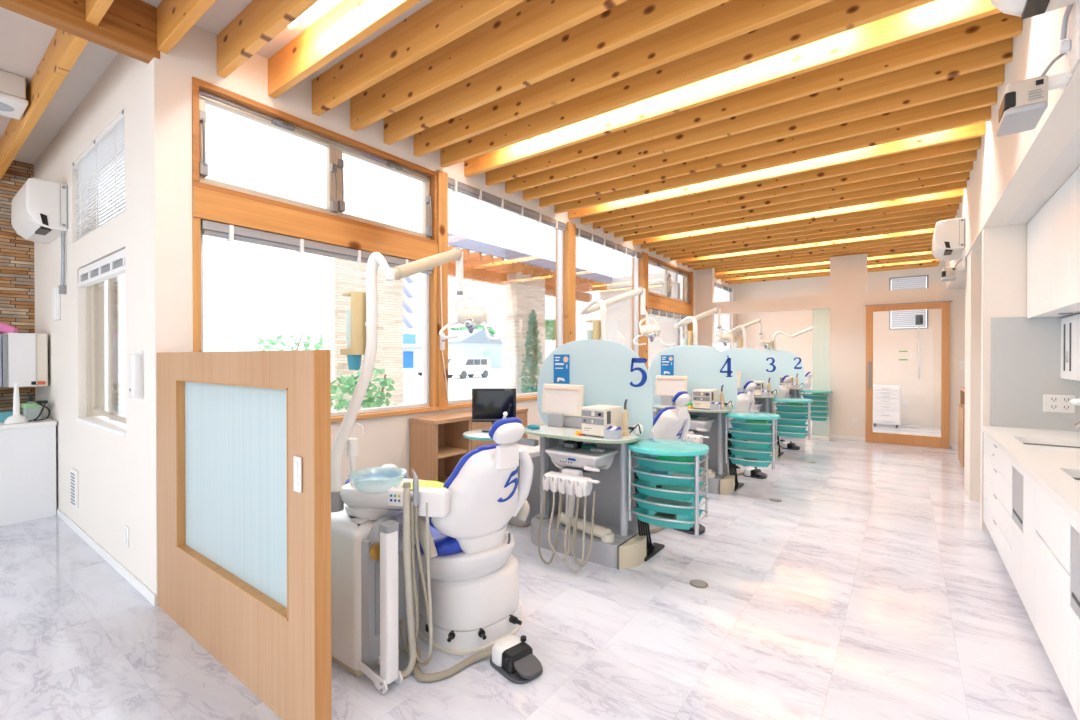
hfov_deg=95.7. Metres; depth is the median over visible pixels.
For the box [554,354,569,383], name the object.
poster
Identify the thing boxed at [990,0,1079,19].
air conditioner
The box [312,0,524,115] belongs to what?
ceiling beam
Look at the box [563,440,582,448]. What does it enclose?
motor
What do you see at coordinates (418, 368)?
van
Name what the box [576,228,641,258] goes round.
roller blind
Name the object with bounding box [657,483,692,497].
clear box
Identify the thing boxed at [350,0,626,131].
ceiling beam
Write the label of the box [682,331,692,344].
dispenser
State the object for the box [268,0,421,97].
ceiling beam
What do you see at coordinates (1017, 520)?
base cabinet
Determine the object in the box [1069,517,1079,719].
base cabinet
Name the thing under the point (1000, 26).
ceiling beam
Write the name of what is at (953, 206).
ceiling beam
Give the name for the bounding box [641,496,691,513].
tray
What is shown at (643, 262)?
post
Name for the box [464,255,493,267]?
rafter
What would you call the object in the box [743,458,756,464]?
wallet
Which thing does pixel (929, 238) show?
ceiling beam
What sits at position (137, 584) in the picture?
baseboard
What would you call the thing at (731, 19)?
ceiling beam
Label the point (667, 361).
poster
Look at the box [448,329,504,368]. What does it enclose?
building
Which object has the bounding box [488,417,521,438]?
cushion
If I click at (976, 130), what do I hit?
ceiling light
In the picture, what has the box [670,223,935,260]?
ceiling beam
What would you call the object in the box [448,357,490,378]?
van
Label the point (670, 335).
window
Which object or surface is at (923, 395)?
wall
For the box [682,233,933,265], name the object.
ceiling beam
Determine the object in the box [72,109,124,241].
blind
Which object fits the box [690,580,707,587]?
floor drain
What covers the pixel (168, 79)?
wall
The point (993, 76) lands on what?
ceiling beam
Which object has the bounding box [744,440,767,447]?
clear box
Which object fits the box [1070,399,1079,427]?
sink faucet
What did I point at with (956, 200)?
ceiling beam
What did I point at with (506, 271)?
rafter
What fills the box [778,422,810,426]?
tray
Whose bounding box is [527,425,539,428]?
sponge
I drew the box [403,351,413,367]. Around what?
shutter
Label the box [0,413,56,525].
base cabinet
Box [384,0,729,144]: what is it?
ceiling beam
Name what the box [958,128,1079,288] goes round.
soffit
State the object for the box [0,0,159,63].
ceiling beam
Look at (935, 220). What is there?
ceiling beam
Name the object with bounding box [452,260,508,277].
rafter
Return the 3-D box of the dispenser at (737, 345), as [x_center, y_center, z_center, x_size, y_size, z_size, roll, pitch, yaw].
[3.064,-0.169,7.575,0.118,0.365,0.090,0,0,37]
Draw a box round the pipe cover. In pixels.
[59,232,66,293]
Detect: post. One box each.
[436,170,447,410]
[563,222,575,343]
[639,252,647,368]
[688,272,692,330]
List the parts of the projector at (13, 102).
panel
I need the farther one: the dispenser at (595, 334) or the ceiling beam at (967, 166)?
the ceiling beam at (967, 166)
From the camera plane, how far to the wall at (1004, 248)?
3.87 m
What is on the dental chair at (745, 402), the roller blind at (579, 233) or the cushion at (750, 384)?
the cushion at (750, 384)
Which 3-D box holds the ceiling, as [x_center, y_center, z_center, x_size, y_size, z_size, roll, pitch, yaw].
[0.468,-2.069,5.573,8.650,0.150,16.500,0,0,37]
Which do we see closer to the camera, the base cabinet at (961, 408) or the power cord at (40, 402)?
the power cord at (40, 402)
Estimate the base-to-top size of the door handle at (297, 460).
0.130 m
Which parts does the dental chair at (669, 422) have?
armrest, neck plate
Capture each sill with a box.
[331,407,438,422]
[448,395,536,408]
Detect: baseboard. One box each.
[57,509,155,605]
[829,435,957,448]
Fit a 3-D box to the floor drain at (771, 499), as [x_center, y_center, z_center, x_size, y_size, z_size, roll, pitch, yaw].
[2.303,1.368,4.774,0.110,0.006,0.110,0,0,37]
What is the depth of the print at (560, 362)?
3.96 m
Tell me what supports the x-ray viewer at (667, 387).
on the workstation at (705, 367)
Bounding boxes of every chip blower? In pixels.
[628,424,643,434]
[724,401,733,407]
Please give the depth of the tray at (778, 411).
6.65 m
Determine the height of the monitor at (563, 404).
0.325 m
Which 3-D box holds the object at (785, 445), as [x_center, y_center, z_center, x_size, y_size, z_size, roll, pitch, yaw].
[3.640,1.304,7.464,0.621,0.101,0.253,0,0,-2]
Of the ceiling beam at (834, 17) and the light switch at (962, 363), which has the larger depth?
the light switch at (962, 363)
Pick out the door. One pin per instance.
(876, 437)
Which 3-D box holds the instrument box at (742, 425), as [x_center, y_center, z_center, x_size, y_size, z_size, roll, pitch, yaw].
[2.071,0.673,5.059,0.100,0.035,0.100,0,0,33]
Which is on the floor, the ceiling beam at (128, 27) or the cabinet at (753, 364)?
the cabinet at (753, 364)
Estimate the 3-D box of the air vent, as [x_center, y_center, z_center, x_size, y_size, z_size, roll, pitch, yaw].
[-3.732,1.026,3.914,0.180,0.300,0.022,0,0,37]
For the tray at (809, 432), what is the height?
0.086 m
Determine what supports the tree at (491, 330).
on the ground
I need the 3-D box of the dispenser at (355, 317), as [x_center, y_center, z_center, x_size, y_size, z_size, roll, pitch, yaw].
[-0.876,-0.137,2.318,0.118,0.365,0.090,0,0,37]
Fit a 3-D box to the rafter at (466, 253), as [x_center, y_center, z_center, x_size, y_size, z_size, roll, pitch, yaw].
[-1.578,-1.520,7.390,1.400,0.150,0.050,0,0,37]
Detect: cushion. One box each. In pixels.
[345,472,462,555]
[429,444,498,527]
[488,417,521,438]
[642,406,675,454]
[672,391,687,402]
[743,381,753,388]
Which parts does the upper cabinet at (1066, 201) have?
door, door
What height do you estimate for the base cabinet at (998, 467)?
0.800 m
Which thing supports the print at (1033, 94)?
attached to the projector at (1023, 103)
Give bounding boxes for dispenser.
[340,291,365,369]
[585,320,600,339]
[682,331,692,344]
[734,337,741,347]
[766,341,772,349]
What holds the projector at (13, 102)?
attached to the ceiling
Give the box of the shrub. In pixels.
[331,368,394,410]
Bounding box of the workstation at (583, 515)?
[524,340,664,572]
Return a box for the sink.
[1024,443,1079,447]
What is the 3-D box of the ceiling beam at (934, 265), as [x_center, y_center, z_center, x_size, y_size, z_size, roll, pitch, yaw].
[6.008,-1.904,10.412,3.855,0.240,0.048,0,0,37]
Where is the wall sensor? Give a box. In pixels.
[1059,2,1079,71]
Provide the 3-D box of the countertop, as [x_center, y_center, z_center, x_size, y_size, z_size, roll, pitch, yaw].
[2.505,0.558,1.976,0.667,0.040,4.362,0,0,37]
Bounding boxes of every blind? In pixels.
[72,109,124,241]
[78,249,124,286]
[201,220,432,273]
[448,178,565,230]
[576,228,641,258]
[648,308,687,319]
[715,282,731,291]
[891,277,925,327]
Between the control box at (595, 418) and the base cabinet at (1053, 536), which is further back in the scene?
the control box at (595, 418)
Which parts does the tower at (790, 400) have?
post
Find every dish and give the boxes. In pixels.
[669,472,691,483]
[753,432,766,437]
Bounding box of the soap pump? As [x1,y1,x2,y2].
[26,394,34,400]
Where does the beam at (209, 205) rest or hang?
attached to the wall at (168, 79)
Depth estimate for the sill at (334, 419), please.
3.96 m
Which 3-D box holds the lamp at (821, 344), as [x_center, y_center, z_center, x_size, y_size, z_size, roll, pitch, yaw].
[5.145,-0.410,9.219,0.695,0.526,0.490,0,0,37]
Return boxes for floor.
[0,418,1077,719]
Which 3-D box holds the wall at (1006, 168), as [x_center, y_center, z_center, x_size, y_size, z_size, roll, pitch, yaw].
[2.757,-1.512,2.748,0.135,0.930,11.720,0,0,37]
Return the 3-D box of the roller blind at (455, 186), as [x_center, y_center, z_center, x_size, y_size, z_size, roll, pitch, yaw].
[-0.279,-1.627,5.266,0.057,0.100,1.970,0,0,37]
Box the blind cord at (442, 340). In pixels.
[440,265,448,400]
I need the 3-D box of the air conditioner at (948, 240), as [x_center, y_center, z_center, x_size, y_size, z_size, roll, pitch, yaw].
[4.528,-1.313,5.430,0.246,0.328,0.806,0,0,37]
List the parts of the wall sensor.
plate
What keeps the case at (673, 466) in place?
in the cart at (663, 447)
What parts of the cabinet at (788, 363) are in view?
panel, post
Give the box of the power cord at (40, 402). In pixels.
[28,400,49,421]
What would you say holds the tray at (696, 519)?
on the cart at (663, 447)
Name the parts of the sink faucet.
knob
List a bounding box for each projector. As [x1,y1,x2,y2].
[0,70,28,119]
[941,249,964,281]
[996,22,1072,135]
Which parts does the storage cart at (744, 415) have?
post, post, post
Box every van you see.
[414,357,453,375]
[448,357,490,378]
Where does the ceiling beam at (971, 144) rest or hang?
attached to the ceiling
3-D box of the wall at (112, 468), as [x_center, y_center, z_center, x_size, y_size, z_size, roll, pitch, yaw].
[-3.706,-0.305,4.000,3.670,3.360,0.160,0,0,37]
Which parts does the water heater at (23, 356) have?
panel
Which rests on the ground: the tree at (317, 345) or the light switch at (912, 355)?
the tree at (317, 345)
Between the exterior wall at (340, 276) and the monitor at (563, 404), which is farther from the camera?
the exterior wall at (340, 276)
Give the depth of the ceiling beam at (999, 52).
3.49 m
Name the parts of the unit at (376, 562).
water spout, deck stem, panel, control panel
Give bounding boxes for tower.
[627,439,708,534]
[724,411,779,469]
[771,398,812,438]
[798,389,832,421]
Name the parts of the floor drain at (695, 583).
lid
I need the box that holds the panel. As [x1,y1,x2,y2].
[990,317,1079,431]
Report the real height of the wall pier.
2.430 m
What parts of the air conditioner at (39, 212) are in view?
wall plate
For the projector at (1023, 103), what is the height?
0.300 m
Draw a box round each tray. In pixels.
[0,410,12,421]
[545,445,618,472]
[629,463,708,478]
[629,475,708,493]
[630,452,708,463]
[630,488,708,508]
[630,505,708,522]
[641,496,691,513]
[688,418,715,432]
[726,419,777,424]
[726,427,777,433]
[726,436,777,443]
[726,444,777,452]
[726,455,777,461]
[733,449,766,456]
[752,403,763,411]
[773,403,810,406]
[773,410,810,413]
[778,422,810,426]
[778,429,810,433]
[779,416,810,419]
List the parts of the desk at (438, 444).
panel, panel, shelf, shelf, door, door, panel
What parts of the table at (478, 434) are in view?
swing arm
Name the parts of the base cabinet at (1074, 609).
door, rail, towel panel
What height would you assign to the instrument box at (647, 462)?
0.035 m
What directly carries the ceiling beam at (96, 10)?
attached to the ceiling
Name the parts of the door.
handle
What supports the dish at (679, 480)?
in the cart at (663, 447)
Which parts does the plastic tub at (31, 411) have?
lid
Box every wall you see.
[0,160,34,412]
[34,53,147,587]
[145,6,735,605]
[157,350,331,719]
[323,256,402,410]
[696,253,964,444]
[736,260,945,426]
[946,6,1079,289]
[980,223,1027,531]
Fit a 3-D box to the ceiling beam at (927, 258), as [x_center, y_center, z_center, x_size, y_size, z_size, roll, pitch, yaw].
[5.473,-1.900,9.698,3.855,0.240,0.048,0,0,37]
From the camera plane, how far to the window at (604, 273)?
7.09 m
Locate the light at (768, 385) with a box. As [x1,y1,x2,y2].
[767,378,776,395]
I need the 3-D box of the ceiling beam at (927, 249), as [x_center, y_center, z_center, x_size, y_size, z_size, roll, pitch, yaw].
[4.937,-1.895,8.983,3.855,0.240,0.048,0,0,37]
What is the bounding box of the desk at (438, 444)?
[409,408,527,483]
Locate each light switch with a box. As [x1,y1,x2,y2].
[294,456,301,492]
[910,353,915,358]
[960,361,964,369]
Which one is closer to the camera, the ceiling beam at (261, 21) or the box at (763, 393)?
the ceiling beam at (261, 21)
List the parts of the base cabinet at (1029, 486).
door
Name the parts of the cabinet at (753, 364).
panel, post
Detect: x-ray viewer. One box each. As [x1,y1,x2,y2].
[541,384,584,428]
[655,375,691,404]
[736,371,743,392]
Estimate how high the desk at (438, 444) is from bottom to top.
0.885 m
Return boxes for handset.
[129,350,142,399]
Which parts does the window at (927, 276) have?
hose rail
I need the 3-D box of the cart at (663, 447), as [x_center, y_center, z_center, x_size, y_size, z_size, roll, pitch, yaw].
[0.843,0.820,3.235,0.522,0.520,0.472,0,0,37]
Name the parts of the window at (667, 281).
pane, sash, stay arm, pane, sash, stay arm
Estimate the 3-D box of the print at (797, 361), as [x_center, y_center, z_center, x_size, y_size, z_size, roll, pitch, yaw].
[4.649,0.059,8.813,0.135,0.211,0.002,0,0,37]
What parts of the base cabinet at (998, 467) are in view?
drawer, drawer, drawer, drawer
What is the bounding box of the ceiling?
[0,0,432,164]
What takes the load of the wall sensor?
attached to the wall at (1006, 168)
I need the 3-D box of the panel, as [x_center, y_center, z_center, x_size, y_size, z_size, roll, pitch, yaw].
[3.833,0.097,3.707,0.610,0.860,0.008,0,0,37]
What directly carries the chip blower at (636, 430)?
on the workstation at (583, 515)
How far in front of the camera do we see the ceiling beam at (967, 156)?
5.04 m
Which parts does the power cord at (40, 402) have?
cord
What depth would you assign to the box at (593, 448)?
3.37 m
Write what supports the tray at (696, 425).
on the workstation at (705, 367)
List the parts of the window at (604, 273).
frame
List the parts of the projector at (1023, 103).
arm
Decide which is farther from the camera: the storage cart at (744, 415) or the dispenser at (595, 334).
the storage cart at (744, 415)
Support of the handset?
attached to the wall at (112, 468)
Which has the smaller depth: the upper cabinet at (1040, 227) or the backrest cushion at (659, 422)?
the upper cabinet at (1040, 227)
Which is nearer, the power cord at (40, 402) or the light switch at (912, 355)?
the power cord at (40, 402)
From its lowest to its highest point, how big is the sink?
0.159 m
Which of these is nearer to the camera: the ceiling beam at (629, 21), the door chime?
the ceiling beam at (629, 21)
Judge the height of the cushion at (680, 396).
0.100 m
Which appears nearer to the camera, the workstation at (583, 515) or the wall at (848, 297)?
the workstation at (583, 515)
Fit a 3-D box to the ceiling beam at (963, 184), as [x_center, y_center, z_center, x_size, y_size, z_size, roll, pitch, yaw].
[2.797,-1.878,6.127,3.855,0.240,0.048,0,0,37]
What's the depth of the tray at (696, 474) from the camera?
3.17 m
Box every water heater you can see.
[0,333,47,387]
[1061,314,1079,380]
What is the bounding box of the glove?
[0,323,17,333]
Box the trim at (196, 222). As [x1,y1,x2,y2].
[192,217,436,406]
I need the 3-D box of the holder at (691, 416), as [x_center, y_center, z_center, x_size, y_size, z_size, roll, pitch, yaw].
[1.664,0.608,5.243,0.100,0.030,0.070,0,0,37]
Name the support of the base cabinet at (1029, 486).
on the floor
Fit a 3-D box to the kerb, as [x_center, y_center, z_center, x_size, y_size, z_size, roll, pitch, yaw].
[-4.576,1.175,17.181,0.120,0.480,12.000,0,0,37]
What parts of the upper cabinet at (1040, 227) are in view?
door, door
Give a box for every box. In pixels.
[582,405,621,437]
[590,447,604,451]
[604,426,621,439]
[643,457,656,465]
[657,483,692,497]
[693,389,718,409]
[710,402,721,409]
[734,423,745,427]
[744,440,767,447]
[747,381,765,395]
[761,390,769,395]
[780,376,793,387]
[791,383,797,387]
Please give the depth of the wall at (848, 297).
8.24 m
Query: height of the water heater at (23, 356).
0.485 m
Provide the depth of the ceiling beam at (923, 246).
8.58 m
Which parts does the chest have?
drawer, drawer, drawer, drawer, drawer, drawer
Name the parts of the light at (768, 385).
handle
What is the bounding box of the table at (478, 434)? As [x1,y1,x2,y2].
[463,429,537,446]
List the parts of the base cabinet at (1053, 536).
drawer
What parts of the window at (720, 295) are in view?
frame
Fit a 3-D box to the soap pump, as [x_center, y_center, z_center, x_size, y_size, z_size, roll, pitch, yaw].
[-4.654,0.424,4.465,0.100,0.225,0.100,0,0,37]
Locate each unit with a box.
[331,247,506,694]
[578,287,675,493]
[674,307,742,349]
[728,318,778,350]
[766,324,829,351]
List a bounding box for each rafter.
[449,249,469,262]
[450,252,481,264]
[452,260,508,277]
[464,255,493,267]
[474,257,503,269]
[498,270,508,273]
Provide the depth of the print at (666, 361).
5.71 m
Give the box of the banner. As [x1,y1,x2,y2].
[403,273,421,371]
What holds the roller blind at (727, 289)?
attached to the window at (720, 295)
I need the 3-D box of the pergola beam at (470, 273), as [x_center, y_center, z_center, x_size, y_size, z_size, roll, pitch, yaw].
[-1.283,-1.355,7.401,0.100,0.180,2.320,0,0,37]
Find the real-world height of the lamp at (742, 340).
2.027 m
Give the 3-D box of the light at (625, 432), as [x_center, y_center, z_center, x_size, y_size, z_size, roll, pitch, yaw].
[0.620,0.392,3.338,0.136,0.252,0.060,0,0,2]
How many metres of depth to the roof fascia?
7.04 m
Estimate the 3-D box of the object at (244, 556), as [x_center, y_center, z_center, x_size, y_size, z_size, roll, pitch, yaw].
[-1.468,0.673,2.273,1.719,1.426,0.064,0,0,37]
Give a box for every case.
[657,455,692,470]
[746,419,767,429]
[788,403,803,409]
[812,393,824,398]
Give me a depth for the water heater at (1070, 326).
3.42 m
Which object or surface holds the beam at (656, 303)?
attached to the wall at (168, 79)
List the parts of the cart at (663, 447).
post, post, post, post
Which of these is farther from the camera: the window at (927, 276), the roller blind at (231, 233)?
the window at (927, 276)
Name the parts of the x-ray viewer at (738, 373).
panel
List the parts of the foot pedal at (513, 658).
plate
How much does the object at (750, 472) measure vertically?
0.101 m
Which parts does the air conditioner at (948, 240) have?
wall plate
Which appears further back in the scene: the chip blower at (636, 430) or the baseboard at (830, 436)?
the baseboard at (830, 436)
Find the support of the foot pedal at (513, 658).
on the floor
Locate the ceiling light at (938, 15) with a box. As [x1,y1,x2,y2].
[464,0,1000,176]
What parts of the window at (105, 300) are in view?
frame, sash, sill, pane, sash, pane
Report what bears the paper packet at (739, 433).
in the storage cart at (744, 415)
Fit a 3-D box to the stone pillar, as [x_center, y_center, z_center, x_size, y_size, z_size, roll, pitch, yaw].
[-0.248,-0.093,8.557,0.260,3.120,0.800,0,0,37]
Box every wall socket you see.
[124,525,128,547]
[852,419,857,425]
[1043,395,1074,412]
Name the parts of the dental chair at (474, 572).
armrest, pedal knob, pedal knob, neck plate, pedal knob, armrest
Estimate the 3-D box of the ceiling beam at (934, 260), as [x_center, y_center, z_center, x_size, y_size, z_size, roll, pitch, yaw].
[5.651,-1.901,9.936,3.855,0.240,0.048,0,0,37]
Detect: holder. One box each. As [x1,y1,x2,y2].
[581,443,596,449]
[690,415,699,418]
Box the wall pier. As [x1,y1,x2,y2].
[964,250,981,501]
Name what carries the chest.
on the floor
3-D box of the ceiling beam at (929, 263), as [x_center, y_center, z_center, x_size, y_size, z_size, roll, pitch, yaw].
[5.829,-1.903,10.174,3.855,0.240,0.048,0,0,37]
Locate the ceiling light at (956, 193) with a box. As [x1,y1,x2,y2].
[632,189,963,244]
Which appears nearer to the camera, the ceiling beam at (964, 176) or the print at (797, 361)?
the ceiling beam at (964, 176)
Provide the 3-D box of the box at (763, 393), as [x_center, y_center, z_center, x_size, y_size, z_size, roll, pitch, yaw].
[3.112,0.458,6.749,0.100,0.076,0.090,0,0,37]
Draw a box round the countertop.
[982,426,1079,525]
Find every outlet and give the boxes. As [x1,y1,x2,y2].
[35,226,50,234]
[40,213,48,225]
[944,249,952,254]
[1021,0,1049,19]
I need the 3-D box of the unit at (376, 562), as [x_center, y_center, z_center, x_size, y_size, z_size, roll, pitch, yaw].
[-0.625,0.375,2.518,0.834,2.027,0.894,0,0,37]
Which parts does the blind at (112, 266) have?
rail, head rail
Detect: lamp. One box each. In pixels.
[288,0,325,27]
[393,249,506,340]
[583,288,675,346]
[792,325,829,351]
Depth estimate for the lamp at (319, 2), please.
2.69 m
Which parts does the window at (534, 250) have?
pane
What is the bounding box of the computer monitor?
[472,388,515,431]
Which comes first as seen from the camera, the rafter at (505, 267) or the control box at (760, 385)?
the control box at (760, 385)
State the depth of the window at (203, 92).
3.51 m
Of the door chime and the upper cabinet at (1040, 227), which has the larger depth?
the door chime
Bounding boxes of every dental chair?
[345,417,533,654]
[640,391,690,525]
[653,381,755,472]
[774,375,790,444]
[799,372,812,425]
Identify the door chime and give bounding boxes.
[52,287,60,320]
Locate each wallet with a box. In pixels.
[654,512,676,524]
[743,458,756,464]
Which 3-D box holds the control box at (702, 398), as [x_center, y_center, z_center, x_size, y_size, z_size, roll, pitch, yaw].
[1.738,0.409,5.131,0.201,0.195,0.256,0,0,37]
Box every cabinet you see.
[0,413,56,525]
[722,348,783,458]
[763,350,807,437]
[958,387,964,469]
[983,433,1079,578]
[1012,460,1022,601]
[1023,471,1079,627]
[1027,196,1079,318]
[1035,484,1071,698]
[1053,166,1079,309]
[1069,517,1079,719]
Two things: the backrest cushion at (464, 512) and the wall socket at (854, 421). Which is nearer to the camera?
the backrest cushion at (464, 512)
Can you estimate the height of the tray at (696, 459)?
0.086 m
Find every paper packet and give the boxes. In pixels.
[648,470,667,480]
[738,431,750,436]
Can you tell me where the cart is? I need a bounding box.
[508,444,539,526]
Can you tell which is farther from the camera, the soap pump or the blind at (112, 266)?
the soap pump
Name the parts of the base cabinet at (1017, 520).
rail, door, towel panel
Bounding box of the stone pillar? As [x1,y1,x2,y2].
[505,274,514,387]
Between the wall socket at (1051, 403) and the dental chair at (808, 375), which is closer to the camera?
the wall socket at (1051, 403)
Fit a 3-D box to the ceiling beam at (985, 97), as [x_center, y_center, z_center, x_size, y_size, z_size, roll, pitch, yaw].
[1.548,-1.867,4.460,3.855,0.240,0.048,0,0,37]
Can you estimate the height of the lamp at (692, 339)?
2.027 m
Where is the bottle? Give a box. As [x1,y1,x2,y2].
[4,383,28,423]
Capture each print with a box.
[497,466,517,501]
[555,357,566,381]
[630,358,646,386]
[662,357,671,373]
[720,357,731,376]
[766,357,775,371]
[794,357,801,368]
[1028,89,1043,99]
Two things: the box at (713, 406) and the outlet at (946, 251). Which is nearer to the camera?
the box at (713, 406)
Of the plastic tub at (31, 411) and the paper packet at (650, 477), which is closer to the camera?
the paper packet at (650, 477)
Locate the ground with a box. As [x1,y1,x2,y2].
[403,366,504,404]
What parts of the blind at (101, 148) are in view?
head rail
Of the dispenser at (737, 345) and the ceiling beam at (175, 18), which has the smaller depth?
the ceiling beam at (175, 18)
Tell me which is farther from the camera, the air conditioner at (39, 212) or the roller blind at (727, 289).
the roller blind at (727, 289)
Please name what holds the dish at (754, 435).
in the storage cart at (744, 415)
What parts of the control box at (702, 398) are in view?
dial panel, dial panel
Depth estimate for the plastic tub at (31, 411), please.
4.34 m
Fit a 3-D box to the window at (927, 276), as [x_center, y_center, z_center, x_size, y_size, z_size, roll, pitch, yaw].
[7.584,-0.667,10.058,0.650,2.110,0.200,0,0,37]
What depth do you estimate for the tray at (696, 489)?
3.18 m
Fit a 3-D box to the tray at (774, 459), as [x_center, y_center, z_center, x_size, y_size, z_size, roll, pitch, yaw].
[2.169,1.020,5.002,0.489,0.086,0.384,0,0,37]
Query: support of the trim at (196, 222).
attached to the wall at (168, 79)
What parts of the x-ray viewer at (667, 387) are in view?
panel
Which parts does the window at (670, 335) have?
frame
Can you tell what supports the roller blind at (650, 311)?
attached to the window at (670, 335)
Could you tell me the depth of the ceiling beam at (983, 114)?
4.27 m
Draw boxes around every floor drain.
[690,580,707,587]
[769,498,781,501]
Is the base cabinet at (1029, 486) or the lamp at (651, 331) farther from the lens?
the lamp at (651, 331)
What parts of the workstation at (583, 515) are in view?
post, panel, support arm, holder arm, yellow cap, swing arm, panel, post, floor plate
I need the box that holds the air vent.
[70,468,78,508]
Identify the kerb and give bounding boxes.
[403,381,504,400]
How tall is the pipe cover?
0.510 m
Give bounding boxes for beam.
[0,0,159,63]
[0,29,88,179]
[86,0,113,25]
[157,0,216,53]
[192,186,437,260]
[217,0,318,77]
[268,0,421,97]
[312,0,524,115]
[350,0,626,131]
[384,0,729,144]
[414,0,832,156]
[440,0,935,167]
[448,262,506,285]
[486,12,1022,185]
[505,37,1012,193]
[523,64,1003,200]
[539,86,996,207]
[554,105,990,213]
[581,137,980,223]
[593,150,976,228]
[604,161,972,233]
[614,171,969,237]
[623,181,966,241]
[641,197,960,248]
[648,295,691,315]
[649,204,958,251]
[656,210,956,254]
[663,216,954,257]
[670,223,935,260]
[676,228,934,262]
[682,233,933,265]
[688,237,932,267]
[693,241,931,269]
[714,245,931,270]
[715,248,931,272]
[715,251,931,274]
[715,254,933,277]
[717,257,935,279]
[721,259,939,280]
[725,262,938,282]
[728,264,938,283]
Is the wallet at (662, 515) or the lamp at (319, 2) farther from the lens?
the wallet at (662, 515)
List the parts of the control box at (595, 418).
dial panel, dial panel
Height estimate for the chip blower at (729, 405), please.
0.076 m
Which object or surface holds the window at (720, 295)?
in the wall at (168, 79)
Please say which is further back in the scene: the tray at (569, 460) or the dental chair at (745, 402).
the dental chair at (745, 402)
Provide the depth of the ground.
33.00 m
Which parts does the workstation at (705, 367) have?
swing arm, panel, post, floor plate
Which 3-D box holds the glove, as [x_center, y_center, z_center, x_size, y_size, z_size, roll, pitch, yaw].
[-4.880,-0.270,4.409,0.238,0.133,0.108,0,0,-40]
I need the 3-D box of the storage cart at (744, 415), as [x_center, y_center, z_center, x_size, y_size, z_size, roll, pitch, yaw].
[2.156,0.809,4.987,0.522,0.520,0.472,0,0,37]
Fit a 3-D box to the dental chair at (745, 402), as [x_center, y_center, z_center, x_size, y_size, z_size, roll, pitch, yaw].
[2.022,0.801,6.251,0.660,1.120,1.452,0,0,-40]
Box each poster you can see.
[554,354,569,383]
[661,355,673,375]
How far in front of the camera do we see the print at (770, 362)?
7.06 m
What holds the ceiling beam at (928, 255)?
attached to the ceiling
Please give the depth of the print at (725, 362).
5.31 m
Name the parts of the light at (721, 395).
handle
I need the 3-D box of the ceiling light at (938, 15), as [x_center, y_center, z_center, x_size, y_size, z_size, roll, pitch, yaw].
[0.834,-1.862,3.508,3.855,0.240,0.048,0,0,37]
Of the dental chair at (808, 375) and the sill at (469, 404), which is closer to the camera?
the sill at (469, 404)
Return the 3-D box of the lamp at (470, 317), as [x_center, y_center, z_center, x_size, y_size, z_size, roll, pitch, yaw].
[-0.515,-0.369,2.551,0.304,0.526,0.703,0,0,37]
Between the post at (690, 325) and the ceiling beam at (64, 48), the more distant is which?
the post at (690, 325)
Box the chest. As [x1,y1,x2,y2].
[873,384,900,427]
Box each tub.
[21,403,41,419]
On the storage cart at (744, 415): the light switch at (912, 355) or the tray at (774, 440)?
the tray at (774, 440)
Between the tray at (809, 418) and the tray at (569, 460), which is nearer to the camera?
the tray at (569, 460)
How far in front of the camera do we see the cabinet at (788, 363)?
8.81 m
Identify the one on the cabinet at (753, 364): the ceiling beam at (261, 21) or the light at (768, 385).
the light at (768, 385)
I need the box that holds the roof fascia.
[448,233,506,258]
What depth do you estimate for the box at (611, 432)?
3.21 m
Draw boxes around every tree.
[256,331,322,350]
[448,324,497,335]
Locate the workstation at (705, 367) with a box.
[649,345,743,494]
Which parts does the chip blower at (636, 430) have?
bulb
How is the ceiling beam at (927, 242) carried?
attached to the ceiling
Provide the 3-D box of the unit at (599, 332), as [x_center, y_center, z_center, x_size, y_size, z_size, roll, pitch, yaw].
[0.639,0.364,4.220,0.869,2.027,0.781,0,0,37]
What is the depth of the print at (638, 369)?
3.55 m
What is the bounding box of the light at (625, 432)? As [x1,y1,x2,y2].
[622,399,640,435]
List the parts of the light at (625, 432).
handle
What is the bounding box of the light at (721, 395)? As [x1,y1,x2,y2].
[719,385,732,408]
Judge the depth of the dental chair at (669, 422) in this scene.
3.98 m
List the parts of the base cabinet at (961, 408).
drawer, door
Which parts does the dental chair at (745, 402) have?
neck plate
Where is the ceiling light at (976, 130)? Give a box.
[568,122,985,218]
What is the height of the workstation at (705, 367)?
1.535 m
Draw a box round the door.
[865,301,952,448]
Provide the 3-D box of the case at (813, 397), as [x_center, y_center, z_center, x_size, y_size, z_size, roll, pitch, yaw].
[4.825,0.627,8.457,0.190,0.085,0.160,0,0,33]
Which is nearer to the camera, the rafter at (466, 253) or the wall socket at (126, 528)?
the wall socket at (126, 528)
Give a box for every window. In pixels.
[76,274,125,436]
[89,145,124,231]
[192,76,436,243]
[201,230,429,416]
[448,206,562,404]
[576,237,638,355]
[648,256,691,304]
[648,315,687,371]
[715,287,730,351]
[889,275,928,378]
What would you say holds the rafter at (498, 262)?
on the pergola beam at (470, 273)
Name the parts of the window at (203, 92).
stay arm, sash, cable rod, stay arm, stay arm, sash, stay arm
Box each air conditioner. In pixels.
[11,178,67,242]
[932,218,965,260]
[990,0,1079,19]

